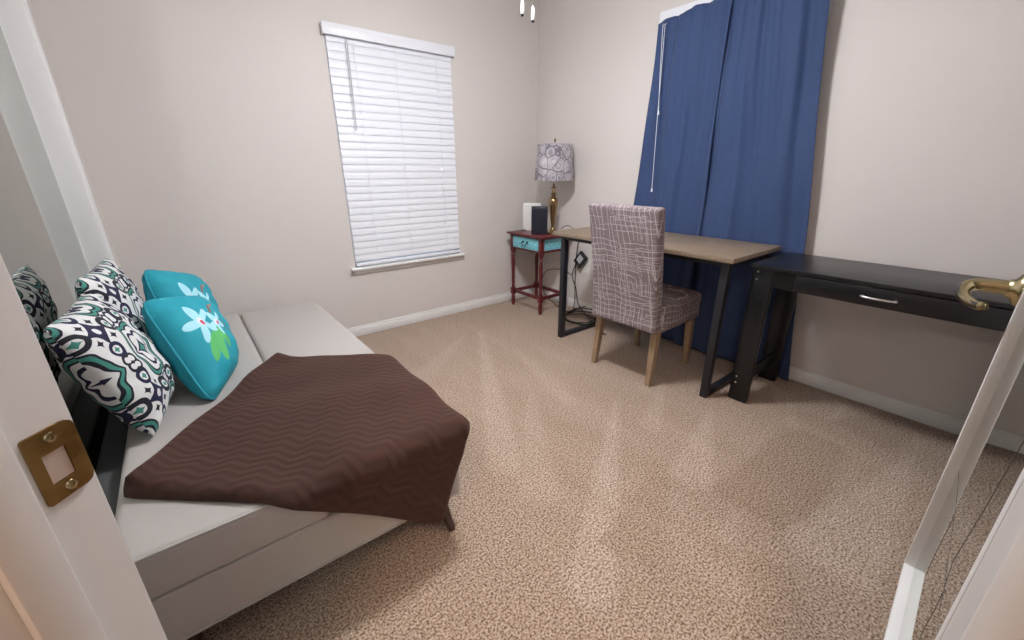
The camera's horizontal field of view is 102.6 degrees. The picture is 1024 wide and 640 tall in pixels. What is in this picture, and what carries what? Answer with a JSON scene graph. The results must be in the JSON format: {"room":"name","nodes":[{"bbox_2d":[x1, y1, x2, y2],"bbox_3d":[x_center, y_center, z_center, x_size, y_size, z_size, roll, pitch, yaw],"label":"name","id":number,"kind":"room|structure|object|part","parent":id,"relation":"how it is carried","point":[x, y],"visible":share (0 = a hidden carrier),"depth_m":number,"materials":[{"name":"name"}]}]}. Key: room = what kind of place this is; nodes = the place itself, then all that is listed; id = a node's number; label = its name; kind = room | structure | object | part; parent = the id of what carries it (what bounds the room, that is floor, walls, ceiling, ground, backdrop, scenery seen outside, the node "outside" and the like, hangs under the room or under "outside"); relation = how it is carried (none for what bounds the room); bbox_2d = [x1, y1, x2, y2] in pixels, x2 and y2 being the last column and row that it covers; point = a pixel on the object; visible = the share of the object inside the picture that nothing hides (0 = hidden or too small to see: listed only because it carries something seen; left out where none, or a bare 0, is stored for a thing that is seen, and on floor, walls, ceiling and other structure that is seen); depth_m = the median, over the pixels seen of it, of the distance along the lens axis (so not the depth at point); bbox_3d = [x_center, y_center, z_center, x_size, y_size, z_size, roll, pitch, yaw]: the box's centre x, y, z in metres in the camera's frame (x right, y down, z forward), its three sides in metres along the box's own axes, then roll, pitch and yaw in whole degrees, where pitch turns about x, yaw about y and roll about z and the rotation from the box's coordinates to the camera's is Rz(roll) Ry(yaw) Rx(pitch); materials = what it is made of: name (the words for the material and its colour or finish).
{"room":"home office","nodes":[
{"label":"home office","id":0,"kind":"room"},
{"bbox_2d":[27,0,120,268],"bbox_3d":[-1.284,-0.366,0.865,0.250,2.440,2.866,-15,25,-36],"label":"wall","id":1,"kind":"structure","parent":0,"point":[28,1],"depth_m":1.90,"materials":[{"name":"paint"}]},
{"bbox_2d":[0,23,109,471],"bbox_3d":[-1.483,-0.298,1.239,0.012,2.018,1.508,-15,25,-36],"label":"door","id":2,"kind":"structure","parent":1,"relation":"in","point":[41,251],"depth_m":1.36,"materials":[{"name":"white wood"}]},
{"bbox_3d":[-1.483,-0.298,1.239,0.012,2.018,1.508,-15,25,-36],"label":"frame","id":3,"kind":"part","parent":2,"relation":"part of","materials":[{"name":"paint"}]},
{"bbox_2d":[0,0,115,270],"bbox_3d":[-1.317,-0.271,1.088,0.108,2.110,2.085,-15,25,-36],"label":"trim","id":4,"kind":"structure","parent":1,"relation":"attached to","point":[16,20],"depth_m":1.72,"materials":[{"name":"paint"}]},
{"bbox_2d":[31,0,538,328],"bbox_3d":[-1.015,-1.097,2.869,3.324,2.440,0.140,-15,25,-36],"label":"wall","id":5,"kind":"structure","parent":0,"point":[205,130],"depth_m":2.44,"materials":[{"name":"paint"}]},
{"bbox_2d":[324,33,464,274],"bbox_3d":[-0.806,-1.148,2.978,0.937,1.521,0.152,-15,25,-36],"label":"window","id":6,"kind":"structure","parent":5,"relation":"in","point":[452,256],"depth_m":3.10,"materials":[{"name":"paint"}]},
{"bbox_2d":[319,20,460,265],"bbox_3d":[-0.776,-1.167,2.931,0.904,1.469,0.056,-15,25,-36],"label":"window blind","id":7,"kind":"object","parent":6,"relation":"attached to","point":[392,94],"visible":1,"depth_m":2.89,"materials":[{"name":"plastic"}]},
{"bbox_3d":[-0.979,-1.084,2.773,0.002,1.388,0.007,-15,25,-36],"label":"ladder cord","id":8,"kind":"part","parent":7,"relation":"part of","materials":[{"name":"white fabric"}]},
{"bbox_3d":[-0.768,-1.142,2.930,0.002,1.388,0.007,-15,25,-36],"label":"ladder cord","id":9,"kind":"part","parent":7,"relation":"part of","materials":[{"name":"white fabric"}]},
{"bbox_3d":[-0.778,-0.488,3.185,0.862,0.020,0.040,-15,25,-36],"label":"rail","id":10,"kind":"part","parent":7,"relation":"part of","materials":[{"name":"plastic"}]},
{"bbox_3d":[-0.530,-1.208,3.107,0.002,1.388,0.007,-15,25,-36],"label":"ladder cord","id":11,"kind":"part","parent":7,"relation":"part of","materials":[{"name":"white fabric"}]},
{"bbox_3d":[-0.790,-0.451,3.215,0.937,0.050,0.112,-15,25,-36],"label":"sill","id":12,"kind":"part","parent":6,"relation":"part of","materials":[{"name":"paint"}]},
{"bbox_2d":[347,288,533,336],"bbox_3d":[-0.924,0.023,3.245,2.921,0.078,0.013,-15,25,-36],"label":"baseboard","id":13,"kind":"structure","parent":5,"relation":"attached to","point":[366,329],"depth_m":3.42,"materials":[{"name":"paint"}]},
{"bbox_2d":[203,296,958,639],"bbox_3d":[-0.016,0.897,1.125,5.100,0.120,5.200,-15,25,-36],"label":"floor","id":14,"kind":"structure","parent":0,"point":[593,501],"depth_m":1.49,"materials":[{"name":"carpet"}]},
{"bbox_2d":[95,301,459,639],"bbox_3d":[-1.081,0.390,1.782,0.933,0.405,1.818,-15,25,-36],"label":"bed","id":15,"kind":"object","parent":14,"relation":"on","point":[199,564],"visible":0.44,"depth_m":1.06,"materials":[{"name":"grey"}]},
{"bbox_2d":[43,294,174,435],"bbox_3d":[-1.252,0.129,1.310,0.222,0.384,0.424,-15,25,-36],"label":"throw pillow","id":16,"kind":"object","parent":15,"relation":"on","point":[95,343],"visible":1,"depth_m":1.20,"materials":[{"name":"fabric"}]},
{"bbox_2d":[74,258,149,338],"bbox_3d":[-1.493,0.005,1.580,0.168,0.432,0.445,-15,25,-36],"label":"throw pillow","id":17,"kind":"object","parent":15,"relation":"on","point":[107,281],"visible":0.45,"depth_m":1.49,"materials":[{"name":"fabric"}]},
{"bbox_3d":[-1.416,0.450,1.526,0.083,0.215,1.710,-15,25,-36],"label":"rail","id":18,"kind":"part","parent":15,"relation":"part of","materials":[{"name":"black wood"}]},
{"bbox_2d":[142,269,217,307],"bbox_3d":[-1.445,-0.044,1.814,0.241,0.386,0.415,-15,25,-36],"label":"throw pillow","id":19,"kind":"object","parent":15,"relation":"on","point":[157,284],"visible":0.38,"depth_m":1.73,"materials":[{"name":"teal fabric"}]},
{"bbox_2d":[142,295,238,399],"bbox_3d":[-1.208,0.074,1.586,0.454,0.333,0.265,11,23,28],"label":"throw pillow","id":20,"kind":"object","parent":15,"relation":"on","point":[199,346],"visible":0.97,"depth_m":1.48,"materials":[{"name":"teal fabric"}]},
{"bbox_3d":[-0.822,0.799,1.060,0.048,0.124,0.075,1,20,5],"label":"leg","id":21,"kind":"part","parent":15,"relation":"part of","materials":[{"name":"brown wood"}]},
{"bbox_2d":[115,313,329,599],"bbox_3d":[-1.223,0.291,1.645,0.434,0.126,1.790,-15,25,-36],"label":"cushion","id":22,"kind":"object","parent":15,"relation":"on","point":[174,546],"depth_m":1.00,"materials":[{"name":"grey fabric"}]},
{"bbox_2d":[123,353,469,523],"bbox_3d":[-0.582,0.429,1.451,0.883,0.371,0.848,-1,20,-2],"label":"blanket","id":23,"kind":"object","parent":15,"relation":"on","point":[355,433],"visible":1,"depth_m":1.23,"materials":[{"name":"brown fabric"}]},
{"bbox_2d":[240,301,374,362],"bbox_3d":[-0.882,0.202,1.887,0.417,0.126,1.770,-15,25,-36],"label":"seat cushion","id":24,"kind":"object","parent":15,"relation":"on","point":[302,329],"depth_m":2.08,"materials":[{"name":"grey fabric"}]},
{"bbox_3d":[-0.237,0.663,1.426,0.047,0.129,0.100,-15,25,-36],"label":"leg","id":25,"kind":"part","parent":15,"relation":"part of","materials":[{"name":"brown wood"}]},
{"bbox_2d":[507,229,560,314],"bbox_3d":[0.236,-0.441,3.644,0.366,0.668,0.452,-15,25,-36],"label":"side table","id":26,"kind":"object","parent":14,"relation":"on","point":[539,244],"visible":0.73,"depth_m":3.49,"materials":[{"name":"brown wood"}]},
{"bbox_3d":[0.011,-0.451,3.700,0.038,0.650,0.038,-15,25,-36],"label":"leg","id":27,"kind":"part","parent":26,"relation":"part of","materials":[{"name":"brown wood"}]},
{"bbox_3d":[0.117,-0.648,3.469,0.012,0.093,0.352,-15,25,-36],"label":"drawer","id":28,"kind":"part","parent":26,"relation":"part of","materials":[{"name":"teal wood"}]},
{"bbox_2d":[523,203,541,229],"bbox_3d":[0.177,-0.916,3.633,0.164,0.232,0.056,0,20,0],"label":"box","id":29,"kind":"object","parent":26,"relation":"on","point":[526,206],"visible":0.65,"depth_m":3.60,"materials":[{"name":"white plastic"}]},
{"bbox_3d":[0.232,-0.512,3.865,0.038,0.650,0.038,-15,25,-36],"label":"leg","id":30,"kind":"part","parent":26,"relation":"part of","materials":[{"name":"brown wood"}]},
{"bbox_2d":[531,206,547,233],"bbox_3d":[0.227,-0.825,3.392,0.132,0.224,0.043,3,20,9],"label":"box","id":31,"kind":"object","parent":26,"relation":"on","point":[539,214],"visible":1,"depth_m":3.37,"materials":[{"name":"black plastic"}]},
{"bbox_3d":[0.240,-0.354,3.429,0.038,0.650,0.038,-15,25,-36],"label":"leg","id":32,"kind":"part","parent":26,"relation":"part of","materials":[{"name":"brown wood"}]},
{"bbox_3d":[0.351,-0.632,3.419,0.274,0.090,0.006,-15,25,-36],"label":"panel","id":33,"kind":"part","parent":26,"relation":"part of","materials":[{"name":"teal wood"}]},
{"bbox_2d":[535,138,573,233],"bbox_3d":[0.341,-1.055,3.362,0.316,0.799,0.316,-15,25,-36],"label":"table lamp","id":34,"kind":"object","parent":26,"relation":"on","point":[554,161],"visible":0.9,"depth_m":3.18,"materials":[{"name":"grey fabric"}]},
{"bbox_3d":[0.340,-1.261,3.287,0.316,0.269,0.316,-15,25,-36],"label":"lamp shade","id":35,"kind":"part","parent":34,"relation":"part of","materials":[{"name":"grey fabric"}]},
{"bbox_2d":[542,269,570,306],"bbox_3d":[0.403,-0.289,3.685,0.270,0.351,0.112,16,26,38],"label":"cable","id":36,"kind":"object","parent":14,"relation":"on","point":[548,269],"visible":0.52,"depth_m":3.72,"materials":[{"name":"black plastic"}]},
{"bbox_2d":[569,242,578,313],"bbox_3d":[0.525,-0.374,3.498,0.034,0.641,0.194,9,22,24],"label":"cable","id":37,"kind":"object","parent":14,"relation":"on","point":[578,242],"visible":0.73,"depth_m":3.57,"materials":[{"name":"black plastic"}]},
{"bbox_2d":[573,251,587,267],"bbox_3d":[0.582,-0.514,3.485,0.030,0.147,0.142,-15,25,-36],"label":"power adapter","id":38,"kind":"object","parent":37,"relation":"hanging from","point":[581,258],"visible":1,"depth_m":3.47,"materials":[{"name":"black plastic"}]},
{"bbox_2d":[572,266,605,334],"bbox_3d":[0.608,-0.191,3.322,0.040,0.407,0.695,-5,20,-12],"label":"cable","id":39,"kind":"object","parent":38,"relation":"hanging from","point":[574,266],"visible":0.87,"depth_m":3.52,"materials":[{"name":"black plastic"}]},
{"bbox_2d":[566,306,596,324],"bbox_3d":[0.554,-0.030,3.348,0.299,0.088,0.321,-15,25,-36],"label":"cable","id":40,"kind":"object","parent":14,"relation":"on","point":[575,309],"visible":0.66,"depth_m":3.41,"materials":[{"name":"black plastic"}]},
{"bbox_2d":[589,203,700,386],"bbox_3d":[0.788,-0.181,2.441,0.591,0.998,0.448,-16,25,-37],"label":"dining chair","id":41,"kind":"object","parent":14,"relation":"on","point":[629,289],"visible":1,"depth_m":2.25,"materials":[{"name":"grey fabric"}]},
{"bbox_3d":[0.549,0.114,2.603,0.067,0.334,0.045,-16,25,-37],"label":"leg","id":42,"kind":"part","parent":41,"relation":"part of","materials":[{"name":"brown wood"}]},
{"bbox_3d":[0.622,-0.291,2.256,0.163,0.663,0.448,-16,25,-37],"label":"backrest","id":43,"kind":"part","parent":41,"relation":"part of","materials":[{"name":"grey fabric"}]},
{"bbox_3d":[0.875,0.031,2.841,0.055,0.324,0.042,-16,25,-37],"label":"leg","id":44,"kind":"part","parent":41,"relation":"part of","materials":[{"name":"brown wood"}]},
{"bbox_3d":[0.792,0.215,2.324,0.067,0.334,0.045,-16,25,-37],"label":"leg","id":45,"kind":"part","parent":41,"relation":"part of","materials":[{"name":"brown wood"}]},
{"bbox_3d":[0.846,-0.111,2.518,0.440,0.163,0.438,-16,25,-37],"label":"seat","id":46,"kind":"part","parent":41,"relation":"part of","materials":[{"name":"grey fabric"}]},
{"bbox_3d":[1.103,0.126,2.580,0.055,0.324,0.042,-16,25,-37],"label":"leg","id":47,"kind":"part","parent":41,"relation":"part of","materials":[{"name":"brown wood"}]},
{"bbox_2d":[553,227,781,397],"bbox_3d":[0.874,-0.140,2.648,0.558,0.777,1.214,-15,25,-36],"label":"writing desk","id":48,"kind":"object","parent":14,"relation":"on","point":[725,253],"visible":0.61,"depth_m":2.19,"materials":[{"name":"brown wood"}]},
{"bbox_3d":[0.538,-0.276,3.065,0.480,0.750,0.038,-15,25,-36],"label":"leg frame","id":49,"kind":"part","parent":48,"relation":"part of","materials":[{"name":"black metal"}]},
{"bbox_3d":[0.880,-0.469,2.535,0.478,0.030,1.104,-15,25,-36],"label":"apron frame","id":50,"kind":"part","parent":48,"relation":"part of","materials":[{"name":"black metal"}]},
{"bbox_3d":[1.224,0.018,2.252,0.480,0.750,0.038,-15,25,-36],"label":"leg frame","id":51,"kind":"part","parent":48,"relation":"part of","materials":[{"name":"black metal"}]},
{"bbox_2d":[728,252,1014,402],"bbox_3d":[1.607,0.156,1.869,0.494,0.741,0.943,-15,25,-36],"label":"console desk","id":52,"kind":"object","parent":14,"relation":"on","point":[914,291],"visible":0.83,"depth_m":1.81,"materials":[{"name":"black laminate"}]},
{"bbox_3d":[1.214,0.088,2.088,0.032,0.722,0.092,-15,25,-36],"label":"leg","id":53,"kind":"part","parent":52,"relation":"part of","materials":[{"name":"black laminate"}]},
{"bbox_3d":[1.510,0.006,2.309,0.032,0.722,0.092,-15,25,-36],"label":"leg","id":54,"kind":"part","parent":52,"relation":"part of","materials":[{"name":"black laminate"}]},
{"bbox_3d":[1.439,-0.082,1.612,0.034,0.009,0.120,-15,25,-36],"label":"drawer handle","id":55,"kind":"part","parent":52,"relation":"part of","materials":[{"name":"silver metal"}]},
{"bbox_3d":[1.472,-0.080,1.607,0.016,0.076,0.640,-15,25,-36],"label":"drawer","id":56,"kind":"part","parent":52,"relation":"part of","materials":[{"name":"black laminate"}]},
{"bbox_2d":[536,0,1023,420],"bbox_3d":[1.274,-0.995,2.563,0.140,2.440,3.211,-15,25,-36],"label":"wall","id":57,"kind":"structure","parent":0,"point":[919,151],"depth_m":1.94,"materials":[{"name":"paint"}]},
{"bbox_2d":[583,259,589,273],"bbox_3d":[0.635,-0.458,3.492,0.008,0.120,0.074,-15,25,-36],"label":"wall outlet","id":58,"kind":"object","parent":57,"relation":"attached to","point":[586,266],"visible":0.95,"depth_m":3.49,"materials":[{"name":"white plastic"}]},
{"bbox_2d":[616,0,731,345],"bbox_3d":[1.013,-0.861,2.732,0.066,2.050,0.584,-15,25,-36],"label":"curtain","id":59,"kind":"object","parent":57,"relation":"hanging from","point":[692,38],"visible":0.66,"depth_m":2.55,"materials":[{"name":"blue fabric"}]},
{"bbox_2d":[651,0,712,191],"bbox_3d":[1.196,-1.048,2.444,0.126,1.538,0.926,-15,25,-36],"label":"window blind","id":60,"kind":"object","parent":57,"relation":"attached to","point":[676,11],"visible":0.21,"depth_m":2.47,"materials":[{"name":"plastic"}]},
{"bbox_3d":[0.945,-1.343,2.613,0.054,0.961,0.031,-15,25,-36],"label":"lift cord","id":61,"kind":"part","parent":60,"relation":"part of","materials":[{"name":"white fabric"}]},
{"bbox_3d":[0.936,-1.565,2.542,0.054,0.494,0.033,-15,25,-36],"label":"lift cord","id":62,"kind":"part","parent":60,"relation":"part of","materials":[{"name":"white fabric"}]},
{"bbox_2d":[534,288,964,434],"bbox_3d":[1.188,0.118,2.959,0.013,0.078,3.111,-15,25,-36],"label":"baseboard","id":63,"kind":"structure","parent":57,"relation":"attached to","point":[935,419],"depth_m":2.14,"materials":[{"name":"paint"}]},
{"bbox_2d":[682,0,829,380],"bbox_3d":[1.371,-0.764,2.260,0.073,2.188,0.706,-15,25,-36],"label":"curtain","id":64,"kind":"object","parent":57,"relation":"hanging from","point":[760,173],"visible":0.75,"depth_m":2.22,"materials":[{"name":"blue fabric"}]},
{"bbox_3d":[-0.026,-1.499,0.252,5.100,0.100,5.200,-15,25,-36],"label":"ceiling","id":65,"kind":"structure","parent":0,"visible":0},
{"bbox_2d":[520,0,534,22],"bbox_3d":[-0.015,-1.480,1.419,1.194,0.736,1.205,-15,25,-36],"label":"ceiling fan","id":66,"kind":"object","parent":65,"relation":"hanging from","point":[522,1],"visible":1,"depth_m":1.57,"materials":[{"name":"paint"}]},
{"bbox_3d":[0.039,-1.182,1.548,0.015,0.048,0.015,-15,25,-36],"label":"pull knob","id":67,"kind":"part","parent":66,"relation":"part of","materials":[{"name":"white plastic"}]},
{"bbox_3d":[0.081,-1.180,1.578,0.015,0.048,0.015,-15,25,-36],"label":"pull knob","id":68,"kind":"part","parent":66,"relation":"part of","materials":[{"name":"white plastic"}]},
{"bbox_3d":[-0.106,-0.123,0.185,1.029,2.440,0.916,-15,25,-36],"label":"wall","id":69,"kind":"structure","parent":0,"visible":0},
{"bbox_2d":[0,254,1023,639],"bbox_3d":[0.012,0.038,0.239,0.909,2.100,0.142,1,20,2],"label":"doorway","id":70,"kind":"structure","parent":69,"relation":"in","point":[68,570],"depth_m":0.33,"materials":[{"name":"paint"}]},
{"bbox_3d":[-0.376,0.117,0.339,0.006,0.063,0.038,1,20,2],"label":"strike plate","id":71,"kind":"part","parent":70,"relation":"part of","materials":[{"name":"gold metal"}]},
{"bbox_2d":[955,274,1023,310],"bbox_3d":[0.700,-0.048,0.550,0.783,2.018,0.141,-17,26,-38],"label":"door handle","id":72,"kind":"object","parent":70,"relation":"attached to","point":[1013,289],"depth_m":0.80,"materials":[{"name":"metal"}]},
{"bbox_2d":[883,290,1023,639],"bbox_3d":[0.711,0.020,0.549,0.687,1.405,0.023,-17,26,-38],"label":"mirror","id":73,"kind":"object","parent":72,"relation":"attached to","point":[982,477],"visible":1,"depth_m":0.70,"materials":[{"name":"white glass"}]}
]}

